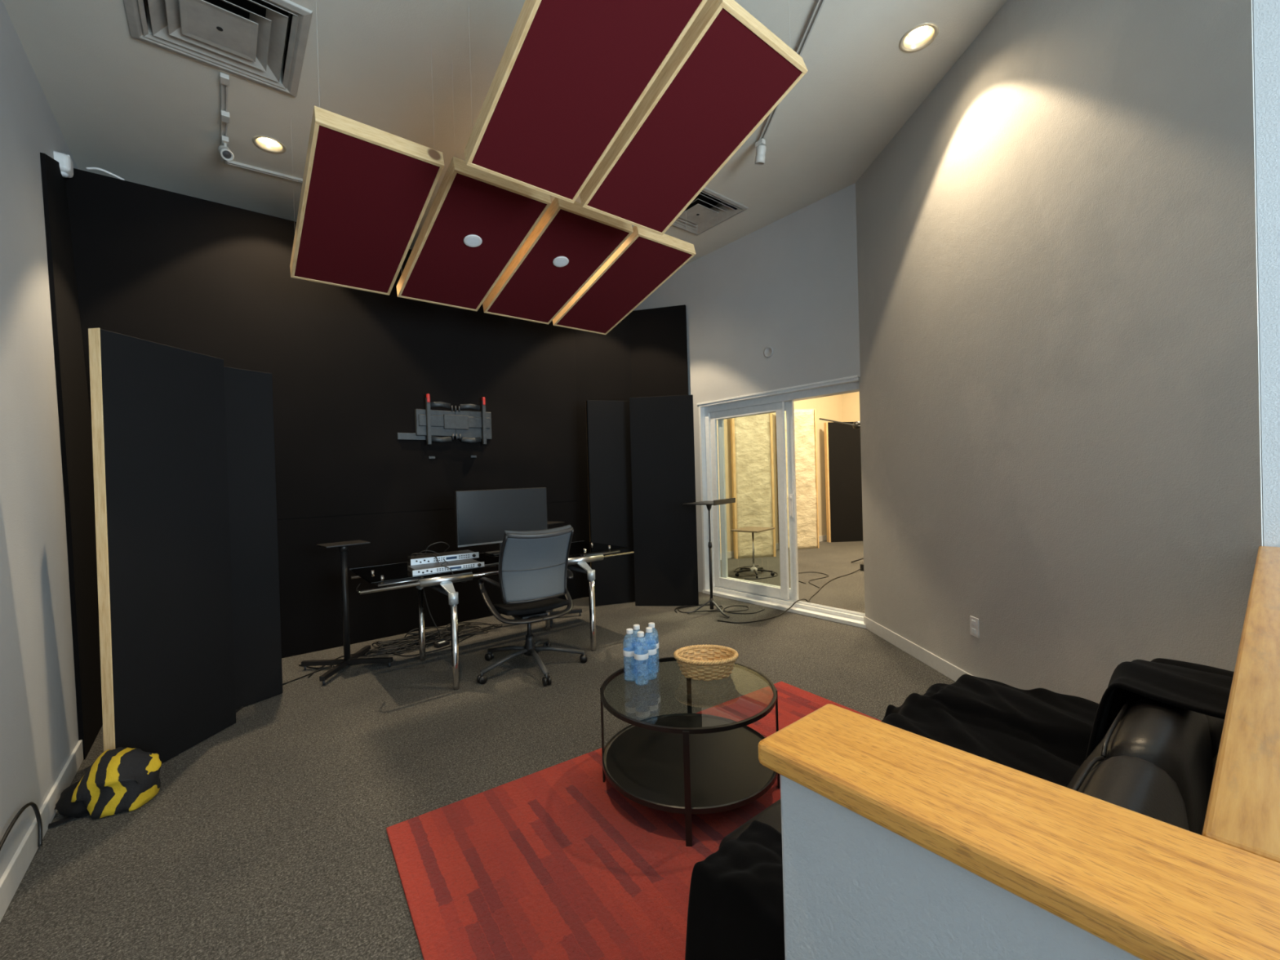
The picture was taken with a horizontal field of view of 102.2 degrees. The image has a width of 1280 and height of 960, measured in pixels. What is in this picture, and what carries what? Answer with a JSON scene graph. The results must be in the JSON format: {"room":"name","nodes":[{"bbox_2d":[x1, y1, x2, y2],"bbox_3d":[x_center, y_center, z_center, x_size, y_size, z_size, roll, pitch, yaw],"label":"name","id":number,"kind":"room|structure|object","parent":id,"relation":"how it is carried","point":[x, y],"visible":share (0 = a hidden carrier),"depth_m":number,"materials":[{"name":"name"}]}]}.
{"room":"studio","nodes":[
{"label":"studio","id":0,"kind":"room"},
{"bbox_2d":[0,0,78,878],"bbox_3d":[-1.506,-0.519,0.590,0.337,3.915,9.600,-2,1,-39],"label":"wall","id":1,"kind":"structure","parent":0,"point":[39,730],"depth_m":2.42,"materials":[{"name":"grey paint"}]},
{"bbox_2d":[0,739,83,921],"bbox_3d":[-0.907,1.375,0.209,0.018,0.100,8.300,-2,1,-39],"label":"baseboard","id":2,"kind":"structure","parent":1,"relation":"attached to","point":[15,872],"depth_m":2.00,"materials":[{"name":"white paint"}]},
{"bbox_2d":[40,152,102,759],"bbox_3d":[-3.398,-0.326,3.081,0.191,3.600,1.167,-2,1,-39],"label":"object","id":3,"kind":"structure","parent":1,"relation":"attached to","point":[73,399],"depth_m":3.06,"materials":[{"name":"black fabric"}]},
{"bbox_2d":[53,151,73,177],"bbox_3d":[-3.826,-2.080,3.411,0.105,0.155,0.167,-2,1,-39],"label":"security camera","id":4,"kind":"object","parent":3,"relation":"attached to","point":[66,166],"visible":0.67,"depth_m":3.37,"materials":[{"name":"white plastic"}]},
{"bbox_2d":[65,168,582,657],"bbox_3d":[-2.325,-0.370,4.787,4.035,3.600,0.123,-2,1,-39],"label":"wall","id":5,"kind":"structure","parent":0,"point":[351,369],"depth_m":4.49,"materials":[{"name":"black paint"}]},
{"bbox_2d":[85,167,124,180],"bbox_3d":[-3.715,-2.135,3.587,0.046,0.028,0.189,-1,1,41],"label":"cable","id":6,"kind":"object","parent":5,"relation":"on","point":[87,168],"visible":1,"depth_m":3.58,"materials":[{"name":"white plastic"}]},
{"bbox_2d":[396,432,426,439],"bbox_3d":[-2.112,-0.410,4.867,0.330,0.065,0.022,-2,1,-39],"label":"strip","id":7,"kind":"object","parent":5,"relation":"attached to","point":[401,436],"visible":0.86,"depth_m":4.82,"materials":[{"name":"grey metal"}]},
{"bbox_2d":[414,393,492,444],"bbox_3d":[-1.806,-0.585,5.062,0.740,0.485,0.108,-2,1,-39],"label":"tv wall mount","id":8,"kind":"object","parent":5,"relation":"attached to","point":[468,426],"visible":1,"depth_m":5.03,"materials":[{"name":"grey metal"}]},
{"bbox_2d":[0,540,955,959],"bbox_3d":[2.803,1.349,3.987,11.700,0.120,9.900,-2,1,-39],"label":"floor","id":9,"kind":"structure","parent":0,"point":[266,837],"depth_m":2.58,"materials":[{"name":"grey carpet"}]},
{"bbox_2d":[0,801,42,850],"bbox_3d":[-2.092,1.311,1.692,0.022,0.238,0.897,-2,1,-39],"label":"cable","id":10,"kind":"object","parent":9,"relation":"on","point":[32,804],"visible":1,"depth_m":1.98,"materials":[{"name":"black rubber"}]},
{"bbox_2d":[47,746,161,828],"bbox_3d":[-2.397,1.330,2.300,0.423,0.235,0.255,-2,0,-19],"label":"striped bag","id":11,"kind":"object","parent":9,"relation":"on","point":[120,780],"visible":0.94,"depth_m":2.24,"materials":[{"name":"black fabric"}]},
{"bbox_2d":[88,328,235,763],"bbox_3d":[-2.486,0.369,2.736,0.056,2.162,0.648,-2,0,5],"label":"acoustic panel","id":12,"kind":"object","parent":9,"relation":"on","point":[158,423],"visible":0.84,"depth_m":2.66,"materials":[{"name":"black fabric"}]},
{"bbox_2d":[223,366,283,709],"bbox_3d":[-2.613,0.370,3.223,0.064,2.160,0.610,-1,1,28],"label":"acoustic panel","id":13,"kind":"object","parent":9,"relation":"on","point":[248,394],"visible":0.44,"depth_m":3.35,"materials":[{"name":"black fabric"}]},
{"bbox_2d":[235,663,360,712],"bbox_3d":[-2.426,1.436,3.619,0.193,0.009,0.924,-1,0,22],"label":"cable","id":14,"kind":"object","parent":9,"relation":"on","point":[238,709],"visible":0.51,"depth_m":3.77,"materials":[{"name":"black rubber"}]},
{"bbox_2d":[301,539,392,685],"bbox_3d":[-2.240,0.957,3.924,0.496,0.955,0.496,-1,1,43],"label":"speaker stand","id":15,"kind":"object","parent":9,"relation":"on","point":[340,664],"visible":0.99,"depth_m":3.91,"materials":[{"name":"black metal"}]},
{"bbox_2d":[378,635,418,646],"bbox_3d":[-2.091,1.404,4.490,0.056,0.043,0.340,-1,1,37],"label":"cable","id":16,"kind":"object","parent":9,"relation":"on","point":[381,645],"visible":0.3,"depth_m":4.43,"materials":[{"name":"black plastic"}]},
{"bbox_2d":[363,632,436,656],"bbox_3d":[-2.055,1.381,4.354,0.627,0.086,0.268,-2,1,-39],"label":"cable","id":17,"kind":"object","parent":9,"relation":"on","point":[415,637],"visible":0.59,"depth_m":4.32,"materials":[{"name":"black rubber"}]},
{"bbox_2d":[307,626,493,677],"bbox_3d":[-1.904,1.416,4.354,1.557,0.009,0.414,-2,1,-39],"label":"cable","id":18,"kind":"object","parent":9,"relation":"on","point":[312,673],"visible":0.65,"depth_m":4.21,"materials":[{"name":"black rubber"}]},
{"bbox_2d":[370,631,443,656],"bbox_3d":[-1.967,1.386,4.409,0.653,0.070,0.311,-2,1,-39],"label":"cable","id":19,"kind":"object","parent":9,"relation":"on","point":[375,651],"visible":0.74,"depth_m":4.27,"materials":[{"name":"black rubber"}]},
{"bbox_2d":[298,623,519,668],"bbox_3d":[-1.896,1.414,4.486,1.775,0.009,0.212,-2,1,-39],"label":"cable","id":20,"kind":"object","parent":9,"relation":"on","point":[519,624],"visible":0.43,"depth_m":4.25,"materials":[{"name":"black rubber"}]},
{"bbox_2d":[375,626,450,649],"bbox_3d":[-1.933,1.350,4.490,0.630,0.134,0.293,-2,1,-39],"label":"cable","id":21,"kind":"object","parent":9,"relation":"on","point":[449,627],"visible":0.4,"depth_m":4.47,"materials":[{"name":"black rubber"}]},
{"bbox_2d":[396,632,459,653],"bbox_3d":[-1.812,1.382,4.478,0.232,0.064,0.636,-1,1,41],"label":"cable","id":22,"kind":"object","parent":9,"relation":"on","point":[428,642],"visible":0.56,"depth_m":4.41,"materials":[{"name":"black rubber"}]},
{"bbox_2d":[423,589,446,640],"bbox_3d":[-1.712,1.141,4.514,0.136,0.554,0.346,-1,1,30],"label":"cable","id":23,"kind":"object","parent":9,"relation":"on","point":[424,589],"visible":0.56,"depth_m":4.38,"materials":[{"name":"black rubber"}]},
{"bbox_2d":[404,622,471,644],"bbox_3d":[-1.784,1.352,4.586,0.557,0.123,0.287,-2,1,-39],"label":"cable","id":24,"kind":"object","parent":9,"relation":"on","point":[464,624],"visible":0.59,"depth_m":4.57,"materials":[{"name":"black rubber"}]},
{"bbox_2d":[433,640,449,648],"bbox_3d":[-1.690,1.399,4.401,0.060,0.033,0.120,-1,1,34],"label":"power adapter","id":25,"kind":"object","parent":9,"relation":"on","point":[442,643],"visible":1,"depth_m":4.38,"materials":[{"name":"black plastic"}]},
{"bbox_2d":[417,625,481,644],"bbox_3d":[-1.733,1.379,4.651,0.578,0.064,0.302,-2,1,-39],"label":"cable","id":26,"kind":"object","parent":9,"relation":"on","point":[464,627],"visible":0.38,"depth_m":4.63,"materials":[{"name":"black rubber"}]},
{"bbox_2d":[426,622,502,643],"bbox_3d":[-1.589,1.357,4.691,0.630,0.100,0.312,-2,1,-39],"label":"cable","id":27,"kind":"object","parent":9,"relation":"on","point":[474,632],"visible":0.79,"depth_m":4.76,"materials":[{"name":"black rubber"}]},
{"bbox_2d":[349,540,633,689],"bbox_3d":[-1.095,1.009,4.177,2.217,0.782,0.954,-2,1,-39],"label":"glass desk","id":28,"kind":"object","parent":9,"relation":"on","point":[586,552],"visible":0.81,"depth_m":3.81,"materials":[{"name":"grey metal"}]},
{"bbox_2d":[407,558,484,575],"bbox_3d":[-1.430,0.634,3.786,0.500,0.034,0.266,-2,1,-36],"label":"rack","id":29,"kind":"object","parent":28,"relation":"on","point":[421,569],"visible":1,"depth_m":3.72,"materials":[{"name":"grey metal"}]},
{"bbox_2d":[454,487,547,555],"bbox_3d":[-1.205,0.360,4.533,0.835,0.560,0.190,-2,1,-39],"label":"monitor","id":30,"kind":"object","parent":28,"relation":"on","point":[482,517],"visible":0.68,"depth_m":4.44,"materials":[{"name":"black plastic"}]},
{"bbox_3d":[-1.538,0.637,4.021,0.480,0.033,0.160,-2,1,-39],"label":"equipment case","id":31,"kind":"object","parent":28,"relation":"on","visible":0},
{"bbox_2d":[407,550,479,565],"bbox_3d":[-1.526,0.596,3.989,0.500,0.044,0.216,-2,1,-36],"label":"rack","id":32,"kind":"object","parent":31,"relation":"on","point":[462,554],"visible":1,"depth_m":3.93,"materials":[{"name":"silver metal"}]},
{"bbox_2d":[424,542,449,555],"bbox_3d":[-1.583,0.543,4.029,0.081,0.125,0.184,-1,1,44],"label":"cable","id":33,"kind":"object","parent":32,"relation":"on","point":[436,542],"visible":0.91,"depth_m":4.00,"materials":[{"name":"black rubber"}]},
{"bbox_2d":[414,550,471,582],"bbox_3d":[-1.471,0.634,3.799,0.421,0.227,0.203,-1,0,21],"label":"cable","id":34,"kind":"object","parent":32,"relation":"on","point":[424,550],"visible":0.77,"depth_m":3.80,"materials":[{"name":"black rubber"}]},
{"bbox_2d":[476,524,587,685],"bbox_3d":[-0.831,0.861,3.819,0.809,1.065,0.800,-2,1,-35],"label":"office chair","id":35,"kind":"object","parent":9,"relation":"on","point":[533,571],"visible":1,"depth_m":3.61,"materials":[{"name":"grey fabric"}]},
{"bbox_2d":[514,521,582,627],"bbox_3d":[-0.927,0.907,5.155,0.496,0.960,0.496,-1,1,31],"label":"speaker stand","id":36,"kind":"object","parent":9,"relation":"on","point":[573,611],"visible":0.2,"depth_m":5.18,"materials":[{"name":"black metal"}]},
{"bbox_2d":[586,400,635,605],"bbox_3d":[-0.260,0.246,5.707,0.611,2.235,0.064,-2,0,-19],"label":"acoustic panel","id":37,"kind":"object","parent":9,"relation":"on","point":[607,422],"visible":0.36,"depth_m":5.65,"materials":[{"name":"black fabric"}]},
{"bbox_2d":[386,681,881,959],"bbox_3d":[0.327,1.367,2.212,2.380,0.012,1.310,-2,1,-34],"label":"rug","id":38,"kind":"object","parent":9,"relation":"on","point":[555,862],"visible":0.6,"depth_m":1.86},
{"bbox_2d":[600,657,780,846],"bbox_3d":[0.218,1.145,2.314,0.776,0.436,0.776,-2,1,-39],"label":"coffee table","id":39,"kind":"object","parent":38,"relation":"on","point":[689,763],"visible":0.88,"depth_m":2.20,"materials":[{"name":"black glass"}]},
{"bbox_2d":[622,628,637,657],"bbox_3d":[-0.045,0.817,2.415,0.066,0.236,0.066,-2,1,-39],"label":"water bottle","id":40,"kind":"object","parent":39,"relation":"on","point":[628,651],"visible":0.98,"depth_m":2.40,"materials":[{"name":"blue plastic"}]},
{"bbox_2d":[630,624,644,650],"bbox_3d":[-0.014,0.815,2.479,0.066,0.236,0.066,-2,0,-23],"label":"water bottle","id":41,"kind":"object","parent":39,"relation":"on","point":[638,646],"visible":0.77,"depth_m":2.48,"materials":[{"name":"blue plastic"}]},
{"bbox_2d":[634,631,648,660],"bbox_3d":[0.006,0.815,2.367,0.066,0.236,0.066,-2,0,-8],"label":"water bottle","id":42,"kind":"object","parent":39,"relation":"on","point":[640,655],"visible":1,"depth_m":2.35,"materials":[{"name":"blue plastic"}]},
{"bbox_2d":[642,626,656,655],"bbox_3d":[0.046,0.814,2.429,0.066,0.236,0.066,-2,0,8],"label":"water bottle","id":43,"kind":"object","parent":39,"relation":"on","point":[651,650],"visible":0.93,"depth_m":2.42,"materials":[{"name":"blue plastic"}]},
{"bbox_2d":[644,622,658,648],"bbox_3d":[0.059,0.813,2.504,0.066,0.236,0.066,-1,0,23],"label":"water bottle","id":44,"kind":"object","parent":39,"relation":"on","point":[652,642],"visible":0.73,"depth_m":2.50,"materials":[{"name":"blue plastic"}]},
{"bbox_2d":[602,713,777,813],"bbox_3d":[0.221,1.235,2.315,0.776,0.026,0.776,-2,1,-39],"label":"shelf","id":45,"kind":"object","parent":39,"relation":"attached to","point":[646,766],"depth_m":2.22,"materials":[{"name":"brown metal"}]},
{"bbox_2d":[673,644,738,680],"bbox_3d":[0.313,0.868,2.447,0.306,0.104,0.245,-2,0,-3],"label":"wicker basket","id":46,"kind":"object","parent":39,"relation":"on","point":[696,662],"visible":1,"depth_m":2.39,"materials":[{"name":"wicker"}]},
{"bbox_2d":[629,395,698,605],"bbox_3d":[0.257,0.227,5.543,0.681,2.245,0.059,-2,0,6],"label":"acoustic panel","id":47,"kind":"object","parent":9,"relation":"on","point":[662,427],"visible":1,"depth_m":5.51,"materials":[{"name":"black fabric"}]},
{"bbox_2d":[674,604,722,613],"bbox_3d":[0.606,1.336,5.385,0.524,0.009,0.283,-2,0,-10],"label":"cable","id":48,"kind":"object","parent":9,"relation":"on","point":[699,604],"visible":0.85,"depth_m":5.39,"materials":[{"name":"black rubber"}]},
{"bbox_2d":[683,497,735,617],"bbox_3d":[0.719,0.762,5.189,0.444,1.146,0.501,-1,1,34],"label":"speaker stand","id":49,"kind":"object","parent":9,"relation":"on","point":[708,504],"visible":1,"depth_m":5.18,"materials":[{"name":"black metal"}]},
{"bbox_2d":[683,501,713,505],"bbox_3d":[0.698,0.230,5.189,0.330,0.011,0.500,-1,1,34],"label":"tray","id":50,"kind":"object","parent":49,"relation":"on","point":[701,503],"depth_m":5.05,"materials":[{"name":"black metal"}]},
{"bbox_2d":[707,604,764,613],"bbox_3d":[0.978,1.326,5.242,0.454,0.009,0.380,-2,1,-39],"label":"cable","id":51,"kind":"object","parent":9,"relation":"on","point":[724,611],"visible":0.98,"depth_m":5.22,"materials":[{"name":"black rubber"}]},
{"bbox_2d":[730,526,774,577],"bbox_3d":[1.555,0.983,7.064,0.532,0.633,0.536,-1,1,40],"label":"table","id":52,"kind":"object","parent":9,"relation":"on","point":[748,529],"visible":1,"depth_m":7.02,"materials":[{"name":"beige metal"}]},
{"bbox_2d":[730,413,776,559],"bbox_3d":[1.867,0.060,8.522,0.695,2.440,0.090,-2,0,-9],"label":"panel","id":53,"kind":"object","parent":9,"relation":"on","point":[752,436],"visible":0.85,"depth_m":8.49,"materials":[{"name":"beige fabric"}]},
{"bbox_2d":[733,564,777,579],"bbox_3d":[1.605,1.290,7.243,0.542,0.012,0.938,-2,0,-5],"label":"cable","id":54,"kind":"object","parent":9,"relation":"on","point":[757,565],"visible":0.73,"depth_m":6.91,"materials":[{"name":"black rubber"}]},
{"bbox_2d":[717,598,808,623],"bbox_3d":[1.300,1.273,5.030,1.153,0.108,0.198,-2,0,-22],"label":"cable","id":55,"kind":"object","parent":9,"relation":"on","point":[802,598],"visible":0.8,"depth_m":4.89,"materials":[{"name":"black rubber"}]},
{"bbox_2d":[784,408,819,550],"bbox_3d":[2.841,-0.013,9.300,0.738,2.520,0.090,-2,0,-12],"label":"panel","id":56,"kind":"object","parent":9,"relation":"on","point":[805,422],"visible":0.56,"depth_m":9.30,"materials":[{"name":"beige fabric"}]},
{"bbox_2d":[798,571,828,587],"bbox_3d":[2.164,1.281,6.691,0.468,0.009,0.979,-1,1,28],"label":"cable","id":57,"kind":"object","parent":9,"relation":"on","point":[807,571],"visible":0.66,"depth_m":6.71,"materials":[{"name":"black rubber"}]},
{"bbox_2d":[808,568,862,603],"bbox_3d":[2.367,1.266,6.307,0.200,0.035,2.249,-1,1,35],"label":"cable","id":58,"kind":"object","parent":9,"relation":"on","point":[860,568],"visible":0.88,"depth_m":6.49,"materials":[{"name":"black rubber"}]},
{"bbox_2d":[818,417,863,563],"bbox_3d":[3.285,0.128,7.919,0.962,2.228,0.461,-1,1,28],"label":"microphone boom","id":59,"kind":"object","parent":9,"relation":"on","point":[856,424],"visible":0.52,"depth_m":7.84,"materials":[{"name":"black metal"}]},
{"bbox_2d":[823,422,862,542],"bbox_3d":[4.080,0.035,10.141,0.851,2.340,0.110,-2,0,-4],"label":"acoustic panel","id":60,"kind":"object","parent":9,"relation":"on","point":[842,451],"visible":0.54,"depth_m":10.08,"materials":[{"name":"black fabric"}]},
{"bbox_2d":[718,692,1224,848],"bbox_3d":[0.935,0.932,1.393,1.645,0.861,0.890,-2,1,-39],"label":"sofa","id":61,"kind":"object","parent":9,"relation":"on","point":[1157,760],"visible":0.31,"depth_m":0.99,"materials":[{"name":"black leather"}]},
{"bbox_2d":[684,819,785,959],"bbox_3d":[0.400,0.982,0.953,0.367,0.406,0.614,-2,1,-39],"label":"blanket","id":62,"kind":"object","parent":61,"relation":"on","point":[735,904],"visible":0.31,"depth_m":1.04,"materials":[{"name":"black fabric"}]},
{"bbox_2d":[718,799,782,848],"bbox_3d":[0.633,1.002,1.276,0.595,0.160,0.690,-2,1,-39],"label":"seat cushion","id":63,"kind":"object","parent":61,"relation":"on","point":[771,815],"depth_m":1.41,"materials":[{"name":"black leather"}]},
{"bbox_2d":[881,657,1234,786],"bbox_3d":[1.262,0.880,1.731,0.976,0.859,1.003,-2,1,-39],"label":"blanket","id":64,"kind":"object","parent":61,"relation":"on","point":[1042,733],"visible":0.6,"depth_m":1.71,"materials":[{"name":"black fabric"}]},
{"bbox_2d":[1077,755,1189,831],"bbox_3d":[0.740,0.730,0.894,0.435,0.445,0.285,-2,1,-39],"label":"cushion","id":65,"kind":"object","parent":61,"relation":"on","point":[1137,784],"depth_m":0.87,"materials":[{"name":"black leather"}]},
{"bbox_2d":[1066,694,1213,835],"bbox_3d":[1.093,0.717,1.180,0.455,0.445,0.285,-2,1,-39],"label":"cushion","id":66,"kind":"object","parent":61,"relation":"on","point":[1177,740],"depth_m":1.04,"materials":[{"name":"black leather"}]},
{"bbox_2d":[1204,714,1224,757],"bbox_3d":[1.431,0.763,1.453,0.390,0.405,0.285,-2,1,-39],"label":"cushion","id":67,"kind":"object","parent":61,"relation":"on","point":[1215,725],"depth_m":1.28,"materials":[{"name":"black leather"}]},
{"bbox_2d":[2,0,1007,265],"bbox_3d":[2.684,-2.799,3.955,11.700,0.350,9.900,-2,1,-39],"label":"ceiling","id":68,"kind":"structure","parent":0,"point":[135,110],"depth_m":3.31,"materials":[{"name":"paint"}]},
{"bbox_2d":[123,0,312,97],"bbox_3d":[-2.279,-2.537,2.794,0.770,0.191,0.770,-2,1,-39],"label":"ceiling vent","id":69,"kind":"object","parent":68,"relation":"in","point":[245,39],"visible":1,"depth_m":2.85,"materials":[{"name":"white metal"}]},
{"bbox_2d":[219,71,302,182],"bbox_3d":[-2.589,-2.457,3.771,0.743,0.028,1.080,-2,1,-39],"label":"track rail","id":70,"kind":"object","parent":68,"relation":"attached to","point":[224,78],"visible":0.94,"depth_m":3.67,"materials":[{"name":"white metal"}]},
{"bbox_2d":[221,110,230,123],"bbox_3d":[-2.775,-2.431,3.453,0.046,0.035,0.080,-2,1,-39],"label":"adapter","id":71,"kind":"object","parent":70,"relation":"attached to","point":[225,116],"visible":1,"depth_m":3.43,"materials":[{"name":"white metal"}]},
{"bbox_2d":[217,135,234,161],"bbox_3d":[-2.957,-2.356,3.684,0.132,0.168,0.076,-1,1,42],"label":"track light","id":72,"kind":"object","parent":70,"relation":"attached to","point":[225,153],"visible":1,"depth_m":3.66,"materials":[{"name":"white metal"}]},
{"bbox_2d":[252,135,286,153],"bbox_3d":[-2.728,-2.524,3.796,0.205,0.123,0.205,-2,1,-39],"label":"ceiling light","id":73,"kind":"object","parent":68,"relation":"attached to","point":[273,144],"visible":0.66,"depth_m":3.84,"materials":[{"name":"white"}]},
{"bbox_2d":[289,7,444,295],"bbox_3d":[-1.770,-1.948,3.239,0.625,1.085,1.314,-2,1,-39],"label":"ceiling panel","id":74,"kind":"object","parent":68,"relation":"hanging from","point":[366,191],"visible":1,"depth_m":3.06,"materials":[{"name":"red fabric"}]},
{"bbox_2d":[396,53,551,311],"bbox_3d":[-1.239,-1.966,3.670,0.627,1.085,1.314,-2,1,-39],"label":"ceiling panel","id":75,"kind":"object","parent":68,"relation":"hanging from","point":[440,268],"visible":0.85,"depth_m":3.51,"materials":[{"name":"red fabric"}]},
{"bbox_2d":[463,234,482,247],"bbox_3d":[-1.149,-1.644,3.547,0.123,0.043,0.119,-2,1,-44],"label":"light","id":76,"kind":"object","parent":75,"relation":"attached to","point":[472,240],"visible":1,"depth_m":3.54,"materials":[{"name":"white plastic"}]},
{"bbox_2d":[466,237,479,245],"bbox_3d":[-1.149,-1.642,3.547,0.082,0.008,0.082,-2,-15,-39],"label":"diffuser","id":77,"kind":"object","parent":76,"relation":"attached to","point":[470,241],"depth_m":3.55,"materials":[{"name":"white plastic"}]},
{"bbox_2d":[482,197,633,324],"bbox_3d":[-0.708,-1.985,4.100,0.620,1.085,1.314,-2,1,-39],"label":"ceiling panel","id":78,"kind":"object","parent":68,"relation":"hanging from","point":[531,288],"visible":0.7,"depth_m":3.96,"materials":[{"name":"red fabric"}]},
{"bbox_2d":[552,256,568,266],"bbox_3d":[-0.606,-1.671,3.948,0.123,0.043,0.119,-2,1,-44],"label":"light","id":79,"kind":"object","parent":78,"relation":"attached to","point":[560,261],"visible":1,"depth_m":3.94,"materials":[{"name":"white plastic"}]},
{"bbox_2d":[555,258,566,266],"bbox_3d":[-0.606,-1.669,3.948,0.082,0.008,0.082,-2,-15,-39],"label":"diffuser","id":80,"kind":"object","parent":79,"relation":"attached to","point":[559,262],"depth_m":3.95,"materials":[{"name":"white plastic"}]},
{"bbox_2d":[463,0,707,203],"bbox_3d":[-0.304,-2.063,2.373,0.628,0.924,1.140,-2,1,-39],"label":"ceiling panel","id":81,"kind":"object","parent":68,"relation":"hanging from","point":[570,76],"visible":1,"depth_m":2.35,"materials":[{"name":"red fabric"}]},
{"bbox_2d":[552,215,695,334],"bbox_3d":[-0.196,-2.003,4.516,0.600,1.085,1.314,-2,1,-39],"label":"ceiling panel","id":82,"kind":"object","parent":68,"relation":"hanging from","point":[646,260],"visible":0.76,"depth_m":4.38,"materials":[{"name":"red fabric"}]},
{"bbox_2d":[579,0,808,235],"bbox_3d":[0.231,-2.082,2.807,0.625,0.924,1.140,-2,1,-39],"label":"ceiling panel","id":83,"kind":"object","parent":68,"relation":"hanging from","point":[728,72],"visible":0.91,"depth_m":2.66,"materials":[{"name":"red fabric"}]},
{"bbox_2d":[671,186,748,235],"bbox_3d":[0.551,-2.635,4.941,0.680,0.191,0.680,-2,1,-39],"label":"ceiling vent","id":84,"kind":"object","parent":68,"relation":"in","point":[700,219],"visible":0.61,"depth_m":4.99,"materials":[{"name":"white metal"}]},
{"bbox_2d":[757,0,825,141],"bbox_3d":[0.961,-2.556,2.826,0.034,0.020,2.182,-2,0,-3],"label":"track rail","id":85,"kind":"object","parent":68,"relation":"attached to","point":[819,4],"visible":0.59,"depth_m":2.98,"materials":[{"name":"white metal"}]},
{"bbox_2d":[754,137,765,164],"bbox_3d":[0.908,-2.468,3.892,0.076,0.168,0.100,-2,0,-21],"label":"track light","id":86,"kind":"object","parent":85,"relation":"attached to","point":[760,144],"visible":1,"depth_m":3.87,"materials":[{"name":"white metal"}]},
{"bbox_2d":[899,22,938,52],"bbox_3d":[1.629,-2.643,3.018,0.205,0.123,0.205,-2,1,-39],"label":"ceiling light","id":87,"kind":"object","parent":68,"relation":"attached to","point":[919,37],"visible":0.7,"depth_m":3.06,"materials":[{"name":"white"}]},
{"bbox_2d":[574,314,631,597],"bbox_3d":[-0.437,-0.386,6.214,0.740,3.500,0.120,-2,0,-26],"label":"wall","id":88,"kind":"structure","parent":0,"point":[602,362],"depth_m":6.11,"materials":[{"name":"black paint"}]},
{"bbox_2d":[629,304,688,397],"bbox_3d":[0.232,-0.365,6.294,0.445,3.420,0.680,-2,1,-39],"label":"wall","id":89,"kind":"structure","parent":0,"point":[658,335],"depth_m":6.22,"materials":[{"name":"black fabric"}]},
{"bbox_2d":[632,182,860,592],"bbox_3d":[1.170,-0.635,5.655,0.200,3.915,4.900,-2,1,-39],"label":"wall","id":90,"kind":"structure","parent":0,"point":[788,286],"depth_m":5.23,"materials":[{"name":"grey paint"}]},
{"bbox_2d":[764,346,773,357],"bbox_3d":[1.313,-1.309,5.280,0.014,0.110,0.110,-2,1,-39],"label":"disc","id":91,"kind":"object","parent":90,"relation":"attached to","point":[768,352],"visible":1,"depth_m":5.27,"materials":[{"name":"grey paint"}]},
{"bbox_2d":[696,375,866,628],"bbox_3d":[1.426,0.200,5.361,0.220,2.235,2.060,-2,1,-39],"label":"door","id":92,"kind":"structure","parent":90,"relation":"attached to","point":[780,401],"depth_m":5.42,"materials":[{"name":"white plastic"}]},
{"bbox_2d":[716,391,860,552],"bbox_3d":[3.944,-0.724,6.907,5.740,3.915,5.950,-2,1,-39],"label":"wall","id":93,"kind":"structure","parent":0,"point":[845,407],"depth_m":10.24,"materials":[{"name":"beige paint"}]},
{"bbox_2d":[720,534,826,559],"bbox_3d":[2.170,1.213,9.092,5.550,0.110,0.014,-2,1,-39],"label":"baseboard","id":94,"kind":"structure","parent":93,"relation":"attached to","point":[821,538],"depth_m":9.34,"materials":[{"name":"white paint"}]},
{"bbox_2d":[780,774,1141,959],"bbox_3d":[1.860,0.809,0.307,2.282,1.072,2.555,-2,1,-39],"label":"wall","id":95,"kind":"structure","parent":0,"point":[855,888],"depth_m":0.48,"materials":[{"name":"grey paint"}]},
{"bbox_2d":[758,703,1279,959],"bbox_3d":[0.997,0.288,-0.373,0.149,0.028,2.572,-2,1,-39],"label":"ledge","id":96,"kind":"object","parent":95,"relation":"on","point":[1149,888],"visible":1,"depth_m":0.41,"materials":[{"name":"brown wood"}]},
{"bbox_2d":[1201,546,1279,862],"bbox_3d":[1.334,0.268,1.036,2.148,0.028,0.147,-2,1,-39],"label":"ledge","id":97,"kind":"object","parent":95,"relation":"on","point":[1243,808],"visible":0.79,"depth_m":0.55,"materials":[{"name":"brown wood"}]},
{"bbox_2d":[855,0,1263,703],"bbox_3d":[2.102,-0.643,3.195,0.239,3.915,2.876,-2,0,-2],"label":"wall","id":98,"kind":"structure","parent":0,"point":[1060,378],"depth_m":2.48,"materials":[{"name":"beige paint"}]},
{"bbox_2d":[863,616,973,681],"bbox_3d":[2.070,1.267,3.175,0.014,0.100,2.812,-2,0,-3],"label":"baseboard","id":99,"kind":"structure","parent":98,"relation":"attached to","point":[944,667],"depth_m":3.79,"materials":[{"name":"white paint"}]},
{"bbox_2d":[969,615,978,638],"bbox_3d":[2.067,0.906,3.185,0.020,0.120,0.074,-2,0,-3],"label":"wall outlet","id":100,"kind":"object","parent":98,"relation":"attached to","point":[974,622],"visible":1,"depth_m":3.18,"materials":[{"name":"white plastic"}]},
{"bbox_2d":[1253,0,1279,546],"bbox_3d":[3.260,-0.655,0.483,0.193,3.915,3.431,-2,1,-39],"label":"wall","id":101,"kind":"structure","parent":0,"point":[1266,13],"depth_m":1.74,"materials":[{"name":"grey paint"}]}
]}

